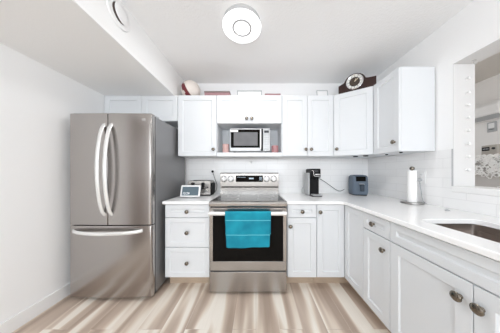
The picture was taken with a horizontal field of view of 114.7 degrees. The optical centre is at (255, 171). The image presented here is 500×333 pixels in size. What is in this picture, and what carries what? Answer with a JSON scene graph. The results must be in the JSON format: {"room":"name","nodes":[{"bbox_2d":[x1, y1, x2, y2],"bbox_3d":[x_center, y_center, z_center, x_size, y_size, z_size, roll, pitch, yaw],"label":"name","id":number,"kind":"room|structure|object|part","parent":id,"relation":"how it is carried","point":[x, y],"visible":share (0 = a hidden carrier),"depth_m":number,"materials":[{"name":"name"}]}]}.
{"room":"kitchen","nodes":[
{"label":"kitchen","id":0,"kind":"room"},
{"bbox_2d":[0,43,103,323],"bbox_3d":[-1.885,-0.025,-0.120,0.100,2.450,4.960,0,0,0],"label":"wall","id":1,"kind":"structure","parent":0,"point":[37,101],"depth_m":1.32,"materials":[{"name":"white paint"}]},
{"bbox_2d":[0,283,69,332],"bbox_3d":[-1.828,1.144,-0.120,0.014,0.112,4.760,0,0,0],"label":"baseboard","id":2,"kind":"structure","parent":1,"relation":"attached to","point":[18,320],"depth_m":1.31,"materials":[{"name":"white paint"}]},
{"bbox_2d":[0,0,183,95],"bbox_3d":[-1.411,-1.089,-0.120,0.847,0.322,4.760,0,0,0],"label":"ceiling","id":3,"kind":"structure","parent":0,"point":[80,40],"depth_m":1.22,"materials":[{"name":"white paint"}]},
{"bbox_2d":[106,0,129,31],"bbox_3d":[-0.974,-1.138,1.152,0.027,0.200,0.200,0,0,0],"label":"ceiling vent","id":4,"kind":"object","parent":3,"relation":"in","point":[116,9],"visible":1,"depth_m":1.14,"materials":[{"name":"white plastic"}]},
{"bbox_2d":[12,277,389,332],"bbox_3d":[0.632,1.225,0.500,5.135,0.050,6.200,0,0,0],"label":"floor","id":5,"kind":"structure","parent":0,"point":[174,307],"depth_m":1.36,"materials":[{"name":"wood"}]},
{"bbox_2d":[70,113,184,297],"bbox_3d":[-1.357,0.322,1.796,0.775,1.757,0.788,0,0,0],"label":"refrigerator","id":6,"kind":"object","parent":5,"relation":"on","point":[123,166],"visible":1,"depth_m":1.48,"materials":[{"name":"grey metal"}]},
{"bbox_3d":[-1.560,-0.026,1.508,0.370,1.037,0.055,0,0,0],"label":"door","id":7,"kind":"part","parent":6,"relation":"part of","materials":[{"name":"silver metal"}]},
{"bbox_3d":[-1.406,-0.022,1.450,0.034,0.858,0.095,0,0,0],"label":"handle","id":8,"kind":"part","parent":6,"relation":"part of","materials":[{"name":"silver metal"}]},
{"bbox_3d":[-1.338,-0.022,1.450,0.034,0.858,0.095,0,0,0],"label":"handle","id":9,"kind":"part","parent":6,"relation":"part of","materials":[{"name":"silver metal"}]},
{"bbox_3d":[-1.377,0.549,1.455,0.659,0.042,0.091,0,0,0],"label":"handle","id":10,"kind":"part","parent":6,"relation":"part of","materials":[{"name":"silver metal"}]},
{"bbox_3d":[-1.357,0.833,1.508,0.775,0.666,0.055,0,0,0],"label":"freezer drawer","id":11,"kind":"part","parent":6,"relation":"part of","materials":[{"name":"silver metal"}]},
{"bbox_3d":[-1.169,-0.026,1.508,0.399,1.037,0.055,0,0,0],"label":"door","id":12,"kind":"part","parent":6,"relation":"part of","materials":[{"name":"silver metal"}]},
{"bbox_2d":[165,204,209,282],"bbox_3d":[-0.703,0.764,1.927,0.455,0.872,0.646,0,0,0],"label":"base cabinet","id":13,"kind":"object","parent":5,"relation":"on","point":[186,225],"visible":0.88,"depth_m":1.64,"materials":[{"name":"paint"}]},
{"bbox_3d":[-0.703,0.618,1.645,0.451,0.296,0.020,0,0,0],"label":"drawer","id":14,"kind":"part","parent":13,"relation":"part of","materials":[{"name":"paint"}]},
{"bbox_3d":[-0.703,0.924,1.645,0.451,0.303,0.020,0,0,0],"label":"drawer","id":15,"kind":"part","parent":13,"relation":"part of","materials":[{"name":"paint"}]},
{"bbox_3d":[-0.703,0.400,1.645,0.451,0.127,0.020,0,0,0],"label":"drawer","id":16,"kind":"part","parent":13,"relation":"part of","materials":[{"name":"paint"}]},
{"bbox_2d":[162,193,219,203],"bbox_3d":[-0.703,0.310,1.927,0.474,0.030,0.648,0,0,0],"label":"countertop","id":17,"kind":"structure","parent":13,"relation":"on","point":[202,199],"depth_m":1.66,"materials":[{"name":"stone"}]},
{"bbox_2d":[180,185,200,197],"bbox_3d":[-0.745,0.223,1.861,0.224,0.142,0.125,0,0,0],"label":"smart display","id":18,"kind":"object","parent":17,"relation":"on","point":[189,191],"visible":1,"depth_m":1.81,"materials":[{"name":"white plastic"}]},
{"bbox_2d":[187,180,214,195],"bbox_3d":[-0.703,0.201,2.062,0.304,0.186,0.226,0,0,0],"label":"toaster","id":19,"kind":"object","parent":17,"relation":"on","point":[207,186],"visible":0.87,"depth_m":1.98,"materials":[{"name":"silver metal"}]},
{"bbox_3d":[-0.560,0.210,2.075,0.018,0.141,0.180,0,0,0],"label":"panel","id":20,"kind":"part","parent":19,"relation":"part of","materials":[{"name":"black plastic"}]},
{"bbox_2d":[208,173,286,291],"bbox_3d":[-0.080,0.605,1.865,0.768,1.190,0.739,0,0,0],"label":"range","id":21,"kind":"object","parent":5,"relation":"on","point":[253,269],"visible":0.93,"depth_m":1.57,"materials":[{"name":"silver metal"}]},
{"bbox_3d":[-0.079,0.394,1.513,0.742,0.037,0.034,0,0,0],"label":"handle","id":22,"kind":"part","parent":21,"relation":"part of","materials":[{"name":"silver metal"}]},
{"bbox_2d":[225,211,270,247],"bbox_3d":[-0.075,0.539,1.508,0.432,0.340,0.044,0,0,0],"label":"hand towel","id":23,"kind":"object","parent":21,"relation":"hanging from","point":[243,229],"visible":1,"depth_m":1.49,"materials":[{"name":"teal fabric"}]},
{"bbox_3d":[-0.079,0.660,1.593,0.757,0.616,0.045,0,0,0],"label":"oven door","id":24,"kind":"part","parent":21,"relation":"part of","materials":[{"name":"black glass"}]},
{"bbox_3d":[-0.079,0.315,1.818,0.765,0.047,0.504,0,0,0],"label":"cooktop frame","id":25,"kind":"part","parent":21,"relation":"part of","materials":[{"name":"silver metal"}]},
{"bbox_3d":[-0.079,1.081,1.593,0.757,0.199,0.045,0,0,0],"label":"storage drawer","id":26,"kind":"part","parent":21,"relation":"part of","materials":[{"name":"silver metal"}]},
{"bbox_2d":[213,195,283,200],"bbox_3d":[-0.079,0.299,1.845,0.733,0.015,0.450,0,0,0],"label":"cooktop","id":27,"kind":"object","parent":21,"relation":"in","point":[221,197],"depth_m":1.76,"materials":[{"name":"black glass"}]},
{"bbox_3d":[-0.085,0.248,2.154,0.753,0.093,0.162,0,0,0],"label":"vent panel","id":28,"kind":"part","parent":21,"relation":"part of","materials":[{"name":"silver metal"}]},
{"bbox_3d":[-0.085,0.099,2.151,0.758,0.178,0.169,0,0,0],"label":"control panel","id":29,"kind":"part","parent":21,"relation":"part of","materials":[{"name":"silver metal"}]},
{"bbox_3d":[0.135,0.088,2.051,0.086,0.086,0.034,0,0,0],"label":"knob","id":30,"kind":"part","parent":21,"relation":"part of","materials":[{"name":"grey metal"}]},
{"bbox_3d":[0.227,0.088,2.051,0.086,0.086,0.034,0,0,0],"label":"knob","id":31,"kind":"part","parent":21,"relation":"part of","materials":[{"name":"grey metal"}]},
{"bbox_2d":[286,204,315,282],"bbox_3d":[0.470,0.764,1.927,0.300,0.872,0.646,0,0,0],"label":"base cabinet","id":32,"kind":"object","parent":5,"relation":"on","point":[301,218],"visible":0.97,"depth_m":1.64,"materials":[{"name":"paint"}]},
{"bbox_3d":[0.471,0.400,1.645,0.294,0.127,0.020,0,0,0],"label":"drawer","id":33,"kind":"part","parent":32,"relation":"part of","materials":[{"name":"paint"}]},
{"bbox_2d":[313,204,373,312],"bbox_3d":[1.099,0.764,1.802,0.953,0.872,0.895,0,0,0],"label":"base cabinet","id":34,"kind":"object","parent":5,"relation":"on","point":[339,228],"visible":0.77,"depth_m":1.64,"materials":[{"name":"paint"}]},
{"bbox_3d":[0.763,0.706,1.645,0.277,0.740,0.020,0,0,0],"label":"door","id":35,"kind":"part","parent":34,"relation":"part of","materials":[{"name":"paint"}]},
{"bbox_3d":[0.915,0.706,1.494,0.020,0.740,0.277,0,0,0],"label":"door","id":36,"kind":"part","parent":34,"relation":"part of","materials":[{"name":"paint"}]},
{"bbox_2d":[279,193,499,261],"bbox_3d":[0.943,0.310,1.250,1.266,0.030,2.001,0,0,0],"label":"countertop","id":37,"kind":"structure","parent":34,"relation":"on","point":[423,219],"depth_m":1.08,"materials":[{"name":"stone"}]},
{"bbox_2d":[304,169,322,196],"bbox_3d":[0.721,0.127,2.033,0.146,0.335,0.275,0,0,0],"label":"coffee maker","id":38,"kind":"object","parent":37,"relation":"on","point":[311,177],"visible":1,"depth_m":1.99,"materials":[{"name":"black plastic"}]},
{"bbox_3d":[0.658,0.148,2.072,0.021,0.277,0.175,0,0,0],"label":"water tank","id":39,"kind":"part","parent":38,"relation":"part of","materials":[{"name":"grey plastic"}]},
{"bbox_2d":[348,175,367,195],"bbox_3d":[1.325,0.166,2.068,0.182,0.258,0.255,0,0,13],"label":"air fryer","id":40,"kind":"object","parent":37,"relation":"on","point":[357,184],"visible":0.99,"depth_m":2.00,"materials":[{"name":"blue plastic"}]},
{"bbox_3d":[1.306,0.086,1.997,0.108,0.060,0.022,0,0,13],"label":"control panel","id":41,"kind":"part","parent":40,"relation":"part of","materials":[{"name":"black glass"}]},
{"bbox_2d":[354,183,367,192],"bbox_3d":[1.308,0.200,1.979,0.154,0.130,0.078,0,0,0],"label":"basket","id":42,"kind":"object","parent":40,"relation":"on","point":[358,187],"depth_m":1.98,"materials":[{"name":"blue plastic"}]},
{"bbox_2d":[400,167,424,204],"bbox_3d":[1.468,0.121,1.505,0.168,0.346,0.168,0,0,0],"label":"paper towel holder","id":43,"kind":"object","parent":37,"relation":"on","point":[410,168],"visible":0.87,"depth_m":1.48,"materials":[{"name":"grey metal"}]},
{"bbox_2d":[407,171,416,201],"bbox_3d":[1.468,0.133,1.505,0.068,0.294,0.068,0,0,0],"label":"paper towel roll","id":44,"kind":"object","parent":43,"relation":"on","point":[411,175],"visible":0.99,"depth_m":1.48,"materials":[{"name":"white paper"}]},
{"bbox_2d":[436,224,499,242],"bbox_3d":[1.192,0.429,0.660,0.392,0.207,0.720,0,0,0],"label":"sink","id":45,"kind":"object","parent":37,"relation":"in","point":[492,234],"visible":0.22,"depth_m":0.98,"materials":[{"name":"silver metal"}]},
{"bbox_2d":[363,212,391,332],"bbox_3d":[1.224,0.764,1.218,0.702,0.872,0.269,0,0,0],"label":"base cabinet","id":46,"kind":"object","parent":5,"relation":"on","point":[376,232],"visible":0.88,"depth_m":1.21,"materials":[{"name":"paint"}]},
{"bbox_3d":[0.915,0.400,1.218,0.020,0.127,0.266,0,0,0],"label":"drawer","id":47,"kind":"part","parent":46,"relation":"part of","materials":[{"name":"paint"}]},
{"bbox_2d":[390,222,499,332],"bbox_3d":[1.224,0.764,0.667,0.702,0.872,0.830,0,0,0],"label":"base cabinet","id":48,"kind":"object","parent":5,"relation":"on","point":[437,285],"visible":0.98,"depth_m":0.80,"materials":[{"name":"paint"}]},
{"bbox_3d":[0.915,0.773,0.874,0.020,0.606,0.410,0,0,0],"label":"door","id":49,"kind":"part","parent":48,"relation":"part of","materials":[{"name":"paint"}]},
{"bbox_3d":[0.889,0.550,0.708,0.032,0.043,0.043,0,0,0],"label":"knob","id":50,"kind":"part","parent":48,"relation":"part of","materials":[{"name":"grey metal"}]},
{"bbox_3d":[0.889,0.550,0.640,0.032,0.043,0.043,0,0,0],"label":"knob","id":51,"kind":"part","parent":48,"relation":"part of","materials":[{"name":"grey metal"}]},
{"bbox_3d":[0.915,0.773,0.460,0.020,0.606,0.411,0,0,0],"label":"door","id":52,"kind":"part","parent":48,"relation":"part of","materials":[{"name":"paint"}]},
{"bbox_2d":[475,157,499,187],"bbox_3d":[2.845,0.510,1.950,0.490,1.380,1.040,0,0,0],"label":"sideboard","id":53,"kind":"object","parent":5,"relation":"on","point":[479,181],"visible":0.02,"depth_m":1.81,"materials":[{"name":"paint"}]},
{"bbox_2d":[475,153,499,187],"bbox_3d":[2.805,-0.004,1.946,0.490,0.394,1.004,0,0,0],"label":"lace cloth","id":54,"kind":"object","parent":53,"relation":"on","point":[488,159],"visible":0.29,"depth_m":1.77,"materials":[{"name":"white fabric"}]},
{"bbox_2d":[481,144,499,154],"bbox_3d":[2.761,-0.250,1.855,0.137,0.124,0.130,0,0,0],"label":"alarm clock","id":55,"kind":"object","parent":54,"relation":"on","point":[488,149],"visible":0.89,"depth_m":1.84,"materials":[{"name":"beige plastic"}]},
{"bbox_2d":[176,84,368,192],"bbox_3d":[-0.125,-0.025,2.306,3.420,2.450,0.108,0,0,0],"label":"wall","id":56,"kind":"structure","parent":0,"point":[336,172],"depth_m":2.25,"materials":[{"name":"tile"}]},
{"bbox_2d":[104,95,177,127],"bbox_3d":[-1.388,-0.770,2.090,0.884,0.310,0.320,0,0,0],"label":"upper cabinet","id":57,"kind":"object","parent":56,"relation":"attached to","point":[165,107],"visible":0.6,"depth_m":1.94,"materials":[{"name":"paint"}]},
{"bbox_3d":[-1.605,-0.770,1.940,0.450,0.307,0.020,0,0,0],"label":"door","id":58,"kind":"part","parent":57,"relation":"part of","materials":[{"name":"paint"}]},
{"bbox_3d":[-1.161,-0.770,1.940,0.429,0.307,0.020,0,0,0],"label":"door","id":59,"kind":"part","parent":57,"relation":"part of","materials":[{"name":"paint"}]},
{"bbox_2d":[178,95,219,157],"bbox_3d":[-0.710,-0.559,2.074,0.465,0.735,0.352,0,0,0],"label":"upper cabinet","id":60,"kind":"object","parent":56,"relation":"attached to","point":[197,114],"visible":0.98,"depth_m":1.94,"materials":[{"name":"paint"}]},
{"bbox_2d":[181,80,199,94],"bbox_3d":[-0.832,-1.044,2.045,0.232,0.232,0.232,0,0,0],"label":"ball","id":61,"kind":"object","parent":60,"relation":"on","point":[188,87],"visible":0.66,"depth_m":1.96,"materials":[{"name":"beige leather"}]},
{"bbox_2d":[204,91,230,95],"bbox_3d":[-0.487,-0.970,2.085,0.321,0.084,0.176,0,0,0],"label":"box","id":62,"kind":"object","parent":60,"relation":"on","point":[216,93],"visible":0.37,"depth_m":2.00,"materials":[{"name":"pink cardboard"}]},
{"bbox_2d":[210,169,214,176],"bbox_3d":[-0.606,0.015,2.248,0.072,0.116,0.008,0,0,0],"label":"wall outlet","id":63,"kind":"object","parent":56,"relation":"attached to","point":[211,173],"visible":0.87,"depth_m":2.25,"materials":[{"name":"white plastic"}]},
{"bbox_2d":[217,95,281,158],"bbox_3d":[-0.081,-0.557,2.074,0.788,0.739,0.352,0,0,0],"label":"upper cabinet","id":64,"kind":"object","parent":56,"relation":"attached to","point":[233,111],"visible":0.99,"depth_m":1.94,"materials":[{"name":"paint"}]},
{"bbox_2d":[222,144,228,151],"bbox_3d":[-0.375,-0.292,1.990,0.082,0.112,0.082,0,0,0],"label":"candle","id":65,"kind":"object","parent":64,"relation":"on","point":[225,147],"visible":0.76,"depth_m":1.96,"materials":[{"name":"pink wax"}]},
{"bbox_3d":[-0.278,-0.756,1.940,0.390,0.338,0.020,0,0,0],"label":"door","id":66,"kind":"part","parent":64,"relation":"part of","materials":[{"name":"paint"}]},
{"bbox_2d":[237,90,261,94],"bbox_3d":[-0.082,-0.977,2.008,0.313,0.098,0.036,0,0,0],"label":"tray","id":67,"kind":"object","parent":64,"relation":"on","point":[239,92],"visible":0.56,"depth_m":2.01,"materials":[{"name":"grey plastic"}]},
{"bbox_3d":[-0.082,-0.977,2.010,0.285,0.070,0.023,0,0,0],"label":"panel","id":68,"kind":"part","parent":67,"relation":"part of","materials":[{"name":"white plastic"}]},
{"bbox_2d":[217,152,281,158],"bbox_3d":[-0.081,-0.212,2.091,0.788,0.048,0.318,0,0,0],"label":"shelf","id":69,"kind":"object","parent":64,"relation":"attached to","point":[224,155],"depth_m":1.93,"materials":[{"name":"paint"}]},
{"bbox_2d":[230,128,269,151],"bbox_3d":[-0.074,-0.384,2.069,0.488,0.296,0.312,0,0,0],"label":"microwave","id":70,"kind":"object","parent":64,"relation":"on","point":[241,139],"visible":0.95,"depth_m":1.94,"materials":[{"name":"grey plastic"}]},
{"bbox_3d":[-0.127,-0.406,1.948,0.358,0.221,0.014,0,0,0],"label":"door glass","id":71,"kind":"part","parent":70,"relation":"part of","materials":[{"name":"grey glass"}]},
{"bbox_3d":[0.117,-0.394,1.955,0.106,0.277,0.020,0,0,0],"label":"control panel","id":72,"kind":"part","parent":70,"relation":"part of","materials":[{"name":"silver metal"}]},
{"bbox_3d":[0.116,-0.756,1.940,0.390,0.338,0.020,0,0,0],"label":"door","id":73,"kind":"part","parent":64,"relation":"part of","materials":[{"name":"paint"}]},
{"bbox_2d":[271,145,277,151],"bbox_3d":[0.235,-0.282,1.985,0.086,0.092,0.086,0,0,0],"label":"candle","id":74,"kind":"object","parent":64,"relation":"on","point":[274,148],"visible":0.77,"depth_m":1.95,"materials":[{"name":"wax"}]},
{"bbox_2d":[280,95,332,157],"bbox_3d":[0.625,-0.559,2.074,0.619,0.735,0.352,0,0,0],"label":"upper cabinet","id":75,"kind":"object","parent":56,"relation":"attached to","point":[307,121],"visible":0.97,"depth_m":1.94,"materials":[{"name":"paint"}]},
{"bbox_3d":[0.468,-0.559,1.940,0.301,0.731,0.020,0,0,0],"label":"door","id":76,"kind":"part","parent":75,"relation":"part of","materials":[{"name":"paint"}]},
{"bbox_3d":[0.778,-0.559,1.940,0.312,0.731,0.020,0,0,0],"label":"door","id":77,"kind":"part","parent":75,"relation":"part of","materials":[{"name":"paint"}]},
{"bbox_2d":[316,90,327,94],"bbox_3d":[0.835,-0.980,2.018,0.140,0.105,0.036,0,0,0],"label":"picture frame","id":78,"kind":"object","parent":75,"relation":"on","point":[318,92],"visible":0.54,"depth_m":2.02,"materials":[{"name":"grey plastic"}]},
{"bbox_3d":[0.835,-0.980,2.021,0.124,0.089,0.026,0,0,0],"label":"panel","id":79,"kind":"part","parent":78,"relation":"part of","materials":[{"name":"white plastic"}]},
{"bbox_2d":[120,0,499,83],"bbox_3d":[0.632,-1.275,0.500,5.135,0.050,6.200,0,0,0],"label":"ceiling","id":80,"kind":"structure","parent":0,"point":[298,41],"depth_m":1.49,"materials":[{"name":"white paint"}]},
{"bbox_2d":[222,3,260,42],"bbox_3d":[-0.117,-1.223,1.336,0.320,0.053,0.320,0,0,0],"label":"ceiling lamp","id":81,"kind":"object","parent":80,"relation":"attached to","point":[241,23],"visible":1,"depth_m":1.29,"materials":[{"name":"white glass"}]},
{"bbox_2d":[368,0,499,217],"bbox_3d":[1.667,-0.025,1.030,0.180,2.450,2.660,0,0,0],"label":"wall","id":82,"kind":"structure","parent":0,"point":[476,26],"depth_m":1.35,"materials":[{"name":"white paint"}]},
{"bbox_2d":[327,86,390,157],"bbox_3d":[1.256,-0.559,1.984,0.637,0.735,0.531,0,0,0],"label":"upper cabinet","id":83,"kind":"object","parent":82,"relation":"attached to","point":[353,111],"visible":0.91,"depth_m":1.83,"materials":[{"name":"paint"}]},
{"bbox_3d":[1.104,-0.559,1.832,0.381,0.731,0.020,0,0,34],"label":"door","id":84,"kind":"part","parent":83,"relation":"part of","materials":[{"name":"paint"}]},
{"bbox_2d":[338,73,375,93],"bbox_3d":[1.173,-1.036,1.869,0.370,0.216,0.082,0,0,34],"label":"mantel clock","id":85,"kind":"object","parent":83,"relation":"on","point":[356,81],"visible":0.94,"depth_m":1.84,"materials":[{"name":"brown wood"}]},
{"bbox_2d":[374,67,434,154],"bbox_3d":[1.401,-0.557,1.563,0.348,0.744,0.308,0,0,0],"label":"upper cabinet","id":86,"kind":"object","parent":82,"relation":"attached to","point":[404,99],"visible":1,"depth_m":1.41,"materials":[{"name":"paint"}]},
{"bbox_3d":[1.269,-0.557,1.563,0.020,0.740,0.303,0,0,0],"label":"door","id":87,"kind":"part","parent":86,"relation":"part of","materials":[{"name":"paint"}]},
{"bbox_2d":[417,171,425,183],"bbox_3d":[1.573,0.050,1.522,0.008,0.116,0.072,0,0,0],"label":"wall outlet","id":88,"kind":"object","parent":82,"relation":"attached to","point":[420,174],"visible":0.85,"depth_m":1.51,"materials":[{"name":"white plastic"}]},
{"bbox_2d":[417,178,426,203],"bbox_3d":[1.549,0.175,1.503,0.042,0.236,0.069,0,0,0],"label":"power cord","id":89,"kind":"object","parent":82,"relation":"attached to","point":[418,179],"visible":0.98,"depth_m":1.51,"materials":[{"name":"grey plastic"}]},
{"bbox_2d":[452,149,452,185],"bbox_3d":[1.580,-0.036,1.286,0.009,0.300,0.005,0,0,0],"label":"trim","id":90,"kind":"structure","parent":82,"relation":"attached to","point":[452,149],"depth_m":1.28,"materials":[{"name":"grey plastic"}]},
{"bbox_2d":[452,186,499,196],"bbox_3d":[1.675,0.137,0.718,0.204,0.045,1.136,0,0,0],"label":"trim","id":91,"kind":"structure","parent":82,"relation":"attached to","point":[491,191],"depth_m":1.15,"materials":[{"name":"white paint"}]},
{"bbox_2d":[453,38,499,185],"bbox_3d":[1.671,-0.378,0.719,0.172,0.983,1.137,0,0,0],"label":"trim","id":92,"kind":"structure","parent":82,"relation":"attached to","point":[464,68],"depth_m":1.28,"materials":[{"name":"white paint"}]},
{"bbox_2d":[475,74,499,155],"bbox_3d":[3.150,-0.025,0.500,0.100,2.450,6.200,0,0,0],"label":"wall","id":93,"kind":"structure","parent":0,"point":[487,90],"depth_m":2.15,"materials":[{"name":"white paint"}]},
{"bbox_2d":[475,99,499,123],"bbox_3d":[2.998,-0.779,2.317,0.201,0.220,0.805,0,0,0],"label":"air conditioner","id":94,"kind":"object","parent":93,"relation":"attached to","point":[489,111],"visible":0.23,"depth_m":2.02,"materials":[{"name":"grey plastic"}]},
{"bbox_2d":[487,121,496,132],"bbox_3d":[3.090,-0.590,2.095,0.020,0.130,0.080,0,0,0],"label":"thermostat","id":95,"kind":"object","parent":93,"relation":"attached to","point":[491,126],"visible":1,"depth_m":2.09,"materials":[{"name":"grey plastic"}]}
]}

